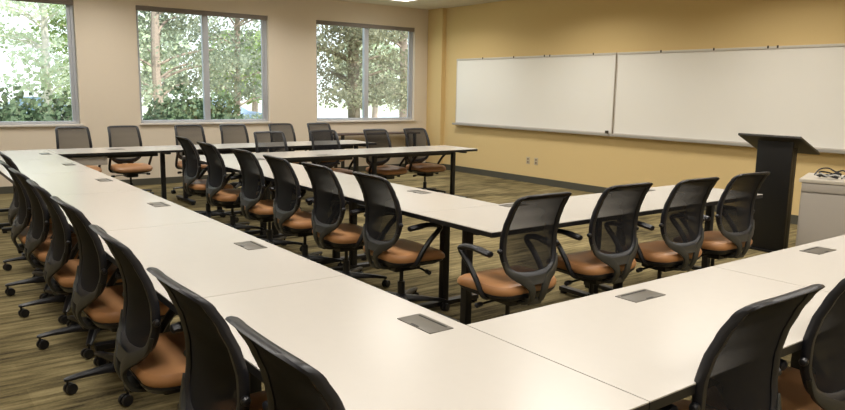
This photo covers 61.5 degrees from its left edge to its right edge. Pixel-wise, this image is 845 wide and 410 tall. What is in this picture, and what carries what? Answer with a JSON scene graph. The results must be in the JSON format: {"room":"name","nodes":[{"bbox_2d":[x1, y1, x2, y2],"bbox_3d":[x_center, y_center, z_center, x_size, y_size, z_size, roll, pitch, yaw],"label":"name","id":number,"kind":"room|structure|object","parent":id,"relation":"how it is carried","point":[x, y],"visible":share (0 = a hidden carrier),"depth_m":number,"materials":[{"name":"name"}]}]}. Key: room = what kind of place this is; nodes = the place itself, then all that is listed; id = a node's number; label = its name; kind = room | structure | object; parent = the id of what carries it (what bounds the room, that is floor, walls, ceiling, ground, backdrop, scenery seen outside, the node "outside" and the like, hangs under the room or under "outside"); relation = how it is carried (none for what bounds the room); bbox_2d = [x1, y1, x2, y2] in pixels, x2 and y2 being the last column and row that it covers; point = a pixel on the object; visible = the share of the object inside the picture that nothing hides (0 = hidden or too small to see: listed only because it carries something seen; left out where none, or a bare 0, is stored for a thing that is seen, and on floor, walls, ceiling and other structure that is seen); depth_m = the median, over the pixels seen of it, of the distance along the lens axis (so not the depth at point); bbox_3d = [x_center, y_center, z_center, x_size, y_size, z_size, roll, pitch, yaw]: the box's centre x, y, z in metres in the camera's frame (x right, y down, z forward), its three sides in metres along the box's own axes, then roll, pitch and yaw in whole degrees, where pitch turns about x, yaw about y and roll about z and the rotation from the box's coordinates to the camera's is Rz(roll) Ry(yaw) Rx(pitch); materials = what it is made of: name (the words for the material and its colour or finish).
{"room":"classroom","nodes":[
{"label":"classroom","id":0,"kind":"room"},
{"bbox_2d":[0,0,427,186],"bbox_3d":[-4.674,-1.828,10.734,11.950,3.260,0.160,-6,11,-36],"label":"wall","id":1,"kind":"structure","parent":0,"point":[105,31],"depth_m":11.64,"materials":[{"name":"beige paint"}]},
{"bbox_2d":[0,0,83,126],"bbox_3d":[-5.917,-1.973,9.722,2.220,1.803,0.160,-6,11,-36],"label":"window","id":2,"kind":"structure","parent":1,"relation":"in","point":[68,4],"depth_m":10.29,"materials":[{"name":"silver metal"}]},
{"bbox_2d":[136,5,271,124],"bbox_3d":[-3.505,-2.220,11.509,2.194,1.803,0.160,-6,11,-36],"label":"window","id":3,"kind":"structure","parent":1,"relation":"in","point":[204,15],"depth_m":11.55,"materials":[{"name":"silver metal"}]},
{"bbox_2d":[0,162,424,193],"bbox_3d":[-4.683,-0.332,10.878,11.860,0.100,0.012,-6,11,-36],"label":"baseboard","id":4,"kind":"structure","parent":1,"relation":"attached to","point":[146,181],"depth_m":11.22,"materials":[{"name":"grey plastic"}]},
{"bbox_2d":[316,20,415,122],"bbox_3d":[-1.048,-2.470,13.329,2.212,1.803,0.160,-6,11,-36],"label":"window","id":5,"kind":"structure","parent":1,"relation":"in","point":[365,46],"depth_m":13.38,"materials":[{"name":"silver metal"}]},
{"bbox_2d":[0,170,796,409],"bbox_3d":[-0.270,0.755,5.146,11.950,0.080,14.640,-6,11,-36],"label":"floor","id":6,"kind":"structure","parent":0,"point":[31,377],"depth_m":5.48,"materials":[{"name":"brown carpet"}]},
{"bbox_2d":[0,152,51,271],"bbox_3d":[-3.208,0.035,5.961,0.609,0.983,0.645,-6,11,-36],"label":"office chair","id":7,"kind":"object","parent":6,"relation":"on","point":[14,205],"visible":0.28,"depth_m":5.84,"materials":[{"name":"black plastic"}]},
{"bbox_2d":[0,149,64,228],"bbox_3d":[-4.570,-0.207,8.091,0.741,0.741,1.296,-6,11,-36],"label":"table","id":8,"kind":"object","parent":6,"relation":"on","point":[43,153],"visible":0.29,"depth_m":8.04,"materials":[{"name":"laminate"}]},
{"bbox_2d":[0,160,76,298],"bbox_3d":[-2.782,0.154,5.267,0.609,0.983,0.645,-6,11,-35],"label":"office chair","id":9,"kind":"object","parent":6,"relation":"on","point":[20,227],"visible":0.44,"depth_m":5.11,"materials":[{"name":"black plastic"}]},
{"bbox_2d":[8,168,78,323],"bbox_3d":[-2.418,0.236,4.796,0.609,0.983,0.645,-6,12,-37],"label":"office chair","id":10,"kind":"object","parent":6,"relation":"on","point":[36,244],"visible":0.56,"depth_m":4.63,"materials":[{"name":"black plastic"}]},
{"bbox_2d":[0,158,95,252],"bbox_3d":[-3.771,-0.024,7.038,0.741,0.741,1.366,-6,11,-36],"label":"table","id":11,"kind":"object","parent":6,"relation":"on","point":[37,166],"visible":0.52,"depth_m":6.93,"materials":[{"name":"laminate"}]},
{"bbox_2d":[6,171,141,283],"bbox_3d":[-2.910,0.173,5.904,0.741,0.741,1.500,-6,11,-36],"label":"table","id":12,"kind":"object","parent":6,"relation":"on","point":[83,182],"visible":0.26,"depth_m":5.80,"materials":[{"name":"laminate"}]},
{"bbox_2d":[26,179,122,358],"bbox_3d":[-1.987,0.334,4.228,0.609,0.983,0.645,-6,11,-35],"label":"office chair","id":13,"kind":"object","parent":6,"relation":"on","point":[58,265],"visible":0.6,"depth_m":4.06,"materials":[{"name":"black plastic"}]},
{"bbox_2d":[55,126,101,171],"bbox_3d":[-4.529,-0.528,9.328,0.645,0.983,0.609,-6,11,-36],"label":"office chair","id":14,"kind":"object","parent":6,"relation":"on","point":[67,137],"visible":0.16,"depth_m":9.43,"materials":[{"name":"black fabric"}]},
{"bbox_2d":[50,196,176,406],"bbox_3d":[-1.534,0.437,3.639,0.609,0.983,0.645,-6,12,-37],"label":"office chair","id":15,"kind":"object","parent":6,"relation":"on","point":[101,302],"visible":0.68,"depth_m":3.47,"materials":[{"name":"black plastic"}]},
{"bbox_2d":[46,146,181,201],"bbox_3d":[-3.862,-0.334,8.959,1.436,0.741,0.739,-6,11,-36],"label":"table","id":16,"kind":"object","parent":6,"relation":"on","point":[84,156],"visible":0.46,"depth_m":8.80,"materials":[{"name":"laminate"}]},
{"bbox_2d":[107,125,153,193],"bbox_3d":[-4.008,-0.581,9.714,0.645,0.983,0.609,-6,12,-37],"label":"office chair","id":17,"kind":"object","parent":6,"relation":"on","point":[123,135],"visible":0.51,"depth_m":9.77,"materials":[{"name":"black fabric"}]},
{"bbox_2d":[46,190,215,351],"bbox_3d":[-2.004,0.380,4.708,0.741,0.741,1.522,-6,11,-36],"label":"table","id":18,"kind":"object","parent":6,"relation":"on","point":[121,210],"visible":0.37,"depth_m":4.52,"materials":[{"name":"laminate"}]},
{"bbox_2d":[89,224,248,408],"bbox_3d":[-1.008,0.561,2.920,0.609,0.983,0.645,-6,11,-35],"label":"office chair","id":19,"kind":"object","parent":6,"relation":"on","point":[156,360],"visible":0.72,"depth_m":2.73,"materials":[{"name":"black fabric"}]},
{"bbox_2d":[171,124,207,196],"bbox_3d":[-3.293,-0.656,10.256,0.645,0.983,0.609,-5,11,-34],"label":"office chair","id":20,"kind":"object","parent":6,"relation":"on","point":[194,132],"visible":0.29,"depth_m":10.34,"materials":[{"name":"black fabric"}]},
{"bbox_2d":[146,267,267,409],"bbox_3d":[-0.526,0.672,2.277,0.609,0.983,0.645,-6,12,-37],"label":"office chair","id":21,"kind":"object","parent":6,"relation":"on","point":[216,376],"visible":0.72,"depth_m":2.08,"materials":[{"name":"black fabric"}]},
{"bbox_2d":[175,136,238,221],"bbox_3d":[-2.469,-0.294,8.087,0.609,0.983,0.645,-6,11,-35],"label":"office chair","id":22,"kind":"object","parent":6,"relation":"on","point":[192,186],"visible":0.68,"depth_m":7.96,"materials":[{"name":"black plastic"}]},
{"bbox_2d":[98,221,344,393],"bbox_3d":[-1.090,0.589,3.504,0.741,0.741,1.520,-6,11,-36],"label":"table","id":23,"kind":"object","parent":6,"relation":"on","point":[208,258],"visible":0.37,"depth_m":3.29,"materials":[{"name":"laminate"}]},
{"bbox_2d":[168,143,291,204],"bbox_3d":[-2.673,-0.454,9.841,1.526,0.737,0.739,-6,11,-36],"label":"table","id":24,"kind":"object","parent":6,"relation":"on","point":[222,148],"visible":0.34,"depth_m":9.53,"materials":[{"name":"laminate"}]},
{"bbox_2d":[197,141,265,234],"bbox_3d":[-1.986,-0.165,7.335,0.609,0.983,0.645,-6,11,-36],"label":"office chair","id":25,"kind":"object","parent":6,"relation":"on","point":[216,195],"visible":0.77,"depth_m":7.19,"materials":[{"name":"black plastic"}]},
{"bbox_2d":[219,124,248,188],"bbox_3d":[-2.749,-0.712,10.659,0.645,0.983,0.609,-6,11,-36],"label":"office chair","id":26,"kind":"object","parent":6,"relation":"on","point":[230,133],"visible":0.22,"depth_m":10.75,"materials":[{"name":"black fabric"}]},
{"bbox_2d":[183,154,298,234],"bbox_3d":[-2.042,-0.136,7.916,0.741,0.741,1.519,-6,11,-36],"label":"table","id":27,"kind":"object","parent":6,"relation":"on","point":[230,160],"visible":0.16,"depth_m":7.59,"materials":[{"name":"laminate"}]},
{"bbox_2d":[230,148,302,251],"bbox_3d":[-1.447,-0.042,6.625,0.609,0.983,0.645,-6,12,-37],"label":"office chair","id":28,"kind":"object","parent":6,"relation":"on","point":[253,180],"visible":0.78,"depth_m":6.47,"materials":[{"name":"black plastic"}]},
{"bbox_2d":[253,131,300,208],"bbox_3d":[-1.843,-0.428,8.988,0.645,0.983,0.609,-5,11,-34],"label":"office chair","id":29,"kind":"object","parent":6,"relation":"on","point":[265,141],"visible":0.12,"depth_m":9.10,"materials":[{"name":"black fabric"}]},
{"bbox_2d":[225,316,344,409],"bbox_3d":[-0.158,0.753,1.817,0.609,0.983,0.645,-6,11,-36],"label":"office chair","id":30,"kind":"object","parent":6,"relation":"on","point":[290,383],"visible":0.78,"depth_m":1.60,"materials":[{"name":"black plastic"}]},
{"bbox_2d":[268,123,306,164],"bbox_3d":[-2.111,-0.775,11.120,0.645,0.983,0.609,-6,12,-37],"label":"office chair","id":31,"kind":"object","parent":6,"relation":"on","point":[287,129],"visible":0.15,"depth_m":11.26,"materials":[{"name":"black plastic"}]},
{"bbox_2d":[233,165,366,264],"bbox_3d":[-1.129,0.073,6.713,0.741,0.741,1.523,-6,11,-36],"label":"table","id":32,"kind":"object","parent":6,"relation":"on","point":[300,172],"visible":0.24,"depth_m":6.52,"materials":[{"name":"laminate"}]},
{"bbox_2d":[263,155,342,265],"bbox_3d":[-1.013,0.064,6.010,0.609,0.983,0.645,-6,11,-35],"label":"office chair","id":33,"kind":"object","parent":6,"relation":"on","point":[289,194],"visible":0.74,"depth_m":5.86,"materials":[{"name":"black plastic"}]},
{"bbox_2d":[253,149,380,207],"bbox_3d":[-1.366,-0.282,8.897,1.521,0.741,0.739,-6,11,-36],"label":"table","id":34,"kind":"object","parent":6,"relation":"on","point":[340,154],"visible":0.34,"depth_m":8.82,"materials":[{"name":"laminate"}]},
{"bbox_2d":[307,123,343,164],"bbox_3d":[-1.574,-0.830,11.518,0.645,0.983,0.609,-6,11,-36],"label":"office chair","id":35,"kind":"object","parent":6,"relation":"on","point":[311,126],"visible":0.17,"depth_m":11.61,"materials":[{"name":"black fabric"}]},
{"bbox_2d":[287,140,365,151],"bbox_3d":[-1.491,-0.574,10.716,1.416,0.737,0.739,-6,11,-36],"label":"table","id":36,"kind":"object","parent":6,"relation":"on","point":[296,145],"visible":0.3,"depth_m":10.55,"materials":[{"name":"laminate"}]},
{"bbox_2d":[307,130,352,204],"bbox_3d":[-1.207,-0.497,9.484,0.645,0.983,0.609,-6,12,-37],"label":"office chair","id":37,"kind":"object","parent":6,"relation":"on","point":[320,139],"visible":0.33,"depth_m":9.59,"materials":[{"name":"black fabric"}]},
{"bbox_2d":[301,162,389,286],"bbox_3d":[-0.602,0.157,5.476,0.609,0.983,0.645,-6,11,-36],"label":"office chair","id":38,"kind":"object","parent":6,"relation":"on","point":[328,211],"visible":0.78,"depth_m":5.32,"materials":[{"name":"black plastic"}]},
{"bbox_2d":[334,131,415,168],"bbox_3d":[-0.874,-0.992,13.382,1.800,0.737,0.360,-6,11,-36],"label":"table","id":39,"kind":"object","parent":6,"relation":"on","point":[342,135],"visible":0.16,"depth_m":12.96,"materials":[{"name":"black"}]},
{"bbox_2d":[363,129,407,179],"bbox_3d":[-0.523,-0.563,9.966,0.645,0.983,0.609,-7,12,-40],"label":"office chair","id":40,"kind":"object","parent":6,"relation":"on","point":[375,138],"visible":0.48,"depth_m":10.00,"materials":[{"name":"black fabric"}]},
{"bbox_2d":[352,171,449,310],"bbox_3d":[-0.157,0.256,4.907,0.609,0.983,0.645,-5,11,-34],"label":"office chair","id":41,"kind":"object","parent":6,"relation":"on","point":[382,228],"visible":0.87,"depth_m":4.75,"materials":[{"name":"black plastic"}]},
{"bbox_2d":[306,183,495,308],"bbox_3d":[-0.216,0.282,5.509,0.741,0.741,1.519,-6,11,-36],"label":"table","id":42,"kind":"object","parent":6,"relation":"on","point":[412,200],"visible":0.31,"depth_m":5.14,"materials":[{"name":"laminate"}]},
{"bbox_2d":[173,275,648,409],"bbox_3d":[-0.172,0.799,2.294,0.741,0.741,1.538,-6,11,-36],"label":"table","id":43,"kind":"object","parent":6,"relation":"on","point":[378,349],"visible":0.86,"depth_m":2.15,"materials":[{"name":"laminate"}]},
{"bbox_2d":[354,145,477,197],"bbox_3d":[-0.103,-0.409,9.834,1.626,0.737,0.739,-6,11,-36],"label":"table","id":44,"kind":"object","parent":6,"relation":"on","point":[389,152],"visible":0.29,"depth_m":9.75,"materials":[{"name":"laminate"}]},
{"bbox_2d":[403,128,445,192],"bbox_3d":[0.030,-0.620,10.375,0.645,0.983,0.609,-7,12,-39],"label":"office chair","id":45,"kind":"object","parent":6,"relation":"on","point":[414,136],"visible":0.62,"depth_m":10.39,"materials":[{"name":"black fabric"}]},
{"bbox_2d":[457,192,571,315],"bbox_3d":[0.520,0.384,4.179,0.645,0.983,0.609,-6,11,-36],"label":"office chair","id":46,"kind":"object","parent":6,"relation":"on","point":[528,256],"visible":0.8,"depth_m":4.00,"materials":[{"name":"black plastic"}]},
{"bbox_2d":[415,196,653,324],"bbox_3d":[0.775,0.405,4.846,1.521,0.741,0.741,-6,11,-36],"label":"table","id":47,"kind":"object","parent":6,"relation":"on","point":[488,221],"visible":0.44,"depth_m":4.53,"materials":[{"name":"laminate"}]},
{"bbox_2d":[545,182,652,305],"bbox_3d":[1.138,0.315,4.674,0.645,0.983,0.609,-5,11,-34],"label":"office chair","id":48,"kind":"object","parent":6,"relation":"on","point":[612,235],"visible":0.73,"depth_m":4.49,"materials":[{"name":"black plastic"}]},
{"bbox_2d":[467,266,828,409],"bbox_3d":[0.971,0.761,2.649,1.510,0.741,0.740,-6,11,-36],"label":"table","id":49,"kind":"object","parent":6,"relation":"on","point":[648,341],"visible":0.7,"depth_m":2.43,"materials":[{"name":"laminate"}]},
{"bbox_2d":[575,185,762,290],"bbox_3d":[1.977,0.283,5.735,1.471,0.741,0.741,-6,11,-36],"label":"table","id":50,"kind":"object","parent":6,"relation":"on","point":[655,199],"visible":0.19,"depth_m":5.64,"materials":[{"name":"laminate"}]},
{"bbox_2d":[634,177,719,279],"bbox_3d":[1.712,0.267,5.038,0.645,0.983,0.609,-5,11,-33],"label":"office chair","id":51,"kind":"object","parent":6,"relation":"on","point":[681,222],"visible":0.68,"depth_m":4.85,"materials":[{"name":"black plastic"}]},
{"bbox_2d":[701,172,769,266],"bbox_3d":[2.257,0.211,5.441,0.645,0.983,0.609,-5,11,-33],"label":"office chair","id":52,"kind":"object","parent":6,"relation":"on","point":[735,222],"visible":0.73,"depth_m":5.25,"materials":[{"name":"black plastic"}]},
{"bbox_2d":[657,284,824,409],"bbox_3d":[0.852,0.694,2.248,0.645,0.995,0.609,-6,11,-36],"label":"office chair","id":53,"kind":"object","parent":6,"relation":"on","point":[739,369],"visible":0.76,"depth_m":2.03,"materials":[{"name":"black fabric"}]},
{"bbox_2d":[738,133,819,252],"bbox_3d":[3.511,-0.123,7.089,0.430,1.164,0.620,-6,11,-36],"label":"lectern","id":54,"kind":"object","parent":6,"relation":"on","point":[776,154],"visible":0.76,"depth_m":6.97,"materials":[{"name":"grey wood"}]},
{"bbox_2d":[713,235,844,369],"bbox_3d":[2.188,0.637,3.551,1.522,0.741,0.740,-6,11,-36],"label":"table","id":55,"kind":"object","parent":6,"relation":"on","point":[822,261],"visible":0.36,"depth_m":3.37,"materials":[{"name":"laminate"}]},
{"bbox_2d":[778,278,844,409],"bbox_3d":[1.344,0.645,2.607,0.645,0.995,0.609,-6,12,-37],"label":"office chair","id":56,"kind":"object","parent":6,"relation":"on","point":[819,383],"visible":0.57,"depth_m":2.38,"materials":[{"name":"black fabric"}]},
{"bbox_2d":[795,173,844,245],"bbox_3d":[3.963,0.240,5.864,1.520,0.850,0.644,7,11,34],"label":"media cabinet","id":57,"kind":"object","parent":6,"relation":"on","point":[821,216],"visible":0.73,"depth_m":5.93,"materials":[{"name":"beige"}]},
{"bbox_2d":[816,171,841,178],"bbox_3d":[3.437,-0.256,6.005,0.124,0.059,0.188,-6,11,-36],"label":"coiled cable","id":58,"kind":"object","parent":57,"relation":"on","point":[830,173],"visible":0.77,"depth_m":5.98,"materials":[{"name":"black plastic"}]},
{"bbox_2d":[814,167,844,178],"bbox_3d":[3.439,-0.269,5.975,0.241,0.084,0.110,7,11,35],"label":"cable","id":59,"kind":"object","parent":57,"relation":"on","point":[823,167],"visible":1,"depth_m":6.01,"materials":[{"name":"black plastic"}]},
{"bbox_2d":[815,173,844,178],"bbox_3d":[3.506,-0.225,5.835,0.494,0.053,0.033,7,11,34],"label":"cable","id":60,"kind":"object","parent":57,"relation":"on","point":[817,173],"visible":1,"depth_m":5.89,"materials":[{"name":"grey plastic"}]},
{"bbox_2d":[337,0,505,9],"bbox_3d":[-0.217,-2.384,4.642,11.950,0.080,14.640,-6,11,-36],"label":"ceiling","id":61,"kind":"structure","parent":0,"point":[418,4],"depth_m":12.87,"materials":[{"name":"paint"}]},
{"bbox_2d":[393,0,415,1],"bbox_3d":[-0.168,-3.518,11.996,0.600,0.012,1.200,-6,11,-36],"label":"recessed light","id":62,"kind":"object","parent":61,"relation":"in","point":[393,0],"visible":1,"depth_m":12.49,"materials":[{"name":"grey plastic"}]},
{"bbox_2d":[443,0,844,214],"bbox_3d":[4.558,-1.321,8.550,0.160,3.260,14.800,-6,11,-36],"label":"wall","id":63,"kind":"structure","parent":0,"point":[508,28],"depth_m":10.60,"materials":[{"name":"yellow paint"}]},
{"bbox_2d":[426,8,446,163],"bbox_3d":[0.261,-2.270,14.008,0.090,3.100,0.460,-6,11,-36],"label":"pillar","id":64,"kind":"structure","parent":63,"relation":"attached to","point":[436,53],"depth_m":13.91,"materials":[{"name":"yellow paint"}]},
{"bbox_2d":[452,53,616,135],"bbox_3d":[1.732,-1.906,12.060,0.104,1.247,3.715,-6,11,-36],"label":"whiteboard","id":65,"kind":"object","parent":63,"relation":"attached to","point":[570,93],"visible":0.99,"depth_m":11.80,"materials":[{"name":"ceramic"}]},
{"bbox_2d":[452,123,609,135],"bbox_3d":[1.722,-1.310,12.156,0.104,0.039,3.715,-6,11,-36],"label":"tray","id":66,"kind":"object","parent":65,"relation":"on","point":[493,125],"depth_m":11.82,"materials":[{"name":"silver metal"}]},
{"bbox_2d":[425,162,797,224],"bbox_3d":[4.479,0.178,8.641,0.102,0.110,14.628,-6,11,-36],"label":"baseboard","id":67,"kind":"structure","parent":63,"relation":"attached to","point":[549,182],"depth_m":12.04,"materials":[{"name":"grey plastic"}]},
{"bbox_2d":[609,43,844,153],"bbox_3d":[3.968,-1.394,9.113,0.104,1.247,3.715,-6,11,-36],"label":"whiteboard","id":68,"kind":"object","parent":63,"relation":"attached to","point":[711,96],"visible":1,"depth_m":9.13,"materials":[{"name":"ceramic"}]},
{"bbox_2d":[609,134,844,153],"bbox_3d":[3.958,-0.798,9.209,0.104,0.039,3.715,-6,11,-36],"label":"tray","id":69,"kind":"object","parent":68,"relation":"on","point":[679,138],"depth_m":9.45,"materials":[{"name":"silver metal"}]},
{"label":"outside","id":70,"kind":"structure","parent":0,"visible":0},
{"bbox_2d":[0,101,398,115],"bbox_3d":[-18.431,-6.257,49.301,110.000,0.150,78.400,-6,11,-36],"label":"ground","id":71,"kind":"structure","parent":70,"point":[321,111],"depth_m":64.46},
{"bbox_2d":[0,96,64,112],"bbox_3d":[-16.689,-4.019,30.738,4.300,1.360,1.880,-6,11,-36],"label":"parked car","id":72,"kind":"object","parent":71,"relation":"on","point":[21,103],"visible":0.02,"depth_m":29.92,"materials":[{"name":"blue paint"}]},
{"bbox_2d":[0,0,70,115],"bbox_3d":[-11.799,-5.925,22.245,4.745,8.005,4.841,1,9,1],"label":"birch tree","id":73,"kind":"object","parent":71,"relation":"on","point":[45,58],"visible":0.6,"depth_m":21.89,"materials":[{"name":"green plant"}]},
{"bbox_2d":[0,83,71,121],"bbox_3d":[-7.802,-1.365,13.601,4.288,1.923,1.163,-6,11,-36],"label":"hedge","id":74,"kind":"object","parent":71,"relation":"on","point":[12,111],"visible":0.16,"depth_m":13.58,"materials":[{"name":"green plant"}]},
{"bbox_2d":[25,3,70,103],"bbox_3d":[-13.404,-7.411,27.637,4.399,9.173,4.790,-3,10,-23],"label":"birch tree","id":75,"kind":"object","parent":71,"relation":"on","point":[62,23],"visible":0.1,"depth_m":27.59,"materials":[{"name":"green plant"}]},
{"bbox_2d":[58,11,260,106],"bbox_3d":[-6.836,-5.521,18.685,4.590,8.506,4.744,4,10,18],"label":"birch tree","id":76,"kind":"object","parent":71,"relation":"on","point":[155,30],"visible":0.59,"depth_m":19.09,"materials":[{"name":"green plant"}]},
{"bbox_2d":[142,84,243,119],"bbox_3d":[-4.965,-1.645,15.464,2.284,1.962,1.222,-6,11,-36],"label":"hedge","id":77,"kind":"object","parent":71,"relation":"on","point":[176,111],"visible":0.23,"depth_m":15.12,"materials":[{"name":"green plant"}]},
{"bbox_2d":[317,25,407,117],"bbox_3d":[-1.725,-5.314,19.515,4.975,8.006,4.776,0,9,-3],"label":"pine tree","id":78,"kind":"object","parent":71,"relation":"on","point":[351,94],"visible":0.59,"depth_m":19.24,"materials":[{"name":"plant"}]},
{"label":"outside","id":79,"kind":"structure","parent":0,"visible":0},
{"bbox_2d":[317,115,398,117],"bbox_3d":[8.489,-5.213,45.131,52.000,0.010,27.500,-6,11,-36],"label":"pavement","id":80,"kind":"structure","parent":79,"point":[369,116],"depth_m":49.72,"materials":[{"name":"white concrete"}]},
{"bbox_2d":[138,14,190,105],"bbox_3d":[-14.130,-6.722,35.027,5.667,5.463,3.993,-6,11,-36],"label":"tree","id":81,"kind":"object","parent":80,"relation":"on","point":[142,64],"visible":0.12,"depth_m":34.81,"materials":[{"name":"green plant"}]},
{"bbox_2d":[189,100,260,118],"bbox_3d":[-8.592,-3.598,28.970,4.300,1.360,1.880,-6,11,-36],"label":"parked car","id":82,"kind":"object","parent":80,"relation":"on","point":[243,110],"visible":0.02,"depth_m":28.94,"materials":[{"name":"blue paint"}]},
{"bbox_2d":[198,29,261,111],"bbox_3d":[-9.725,-7.544,40.769,6.150,5.421,4.318,-6,11,-36],"label":"tree","id":83,"kind":"object","parent":80,"relation":"on","point":[254,103],"visible":0.1,"depth_m":39.82,"materials":[{"name":"green plant"}]},
{"bbox_2d":[149,14,319,115],"bbox_3d":[-6.558,-6.536,24.420,5.531,8.699,5.888,-6,11,-36],"label":"birch tree","id":84,"kind":"object","parent":80,"relation":"on","point":[238,83],"visible":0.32,"depth_m":23.73,"materials":[{"name":"green plant"}]},
{"bbox_2d":[235,113,261,118],"bbox_3d":[-5.186,-2.530,23.501,2.410,1.167,1.107,-6,11,-36],"label":"hedge","id":85,"kind":"object","parent":80,"relation":"on","point":[255,116],"visible":0.02,"depth_m":23.08,"materials":[{"name":"green plant"}]},
{"bbox_2d":[329,35,407,117],"bbox_3d":[-2.960,-7.827,43.365,5.997,5.373,4.133,-6,11,-36],"label":"tree","id":86,"kind":"object","parent":80,"relation":"on","point":[374,109],"visible":0.11,"depth_m":42.54,"materials":[{"name":"green plant"}]},
{"bbox_2d":[359,29,407,116],"bbox_3d":[-0.446,-6.376,26.246,4.965,8.007,4.604,-3,10,-23],"label":"pine tree","id":87,"kind":"object","parent":80,"relation":"on","point":[402,107],"visible":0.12,"depth_m":26.06,"materials":[{"name":"green plant"}]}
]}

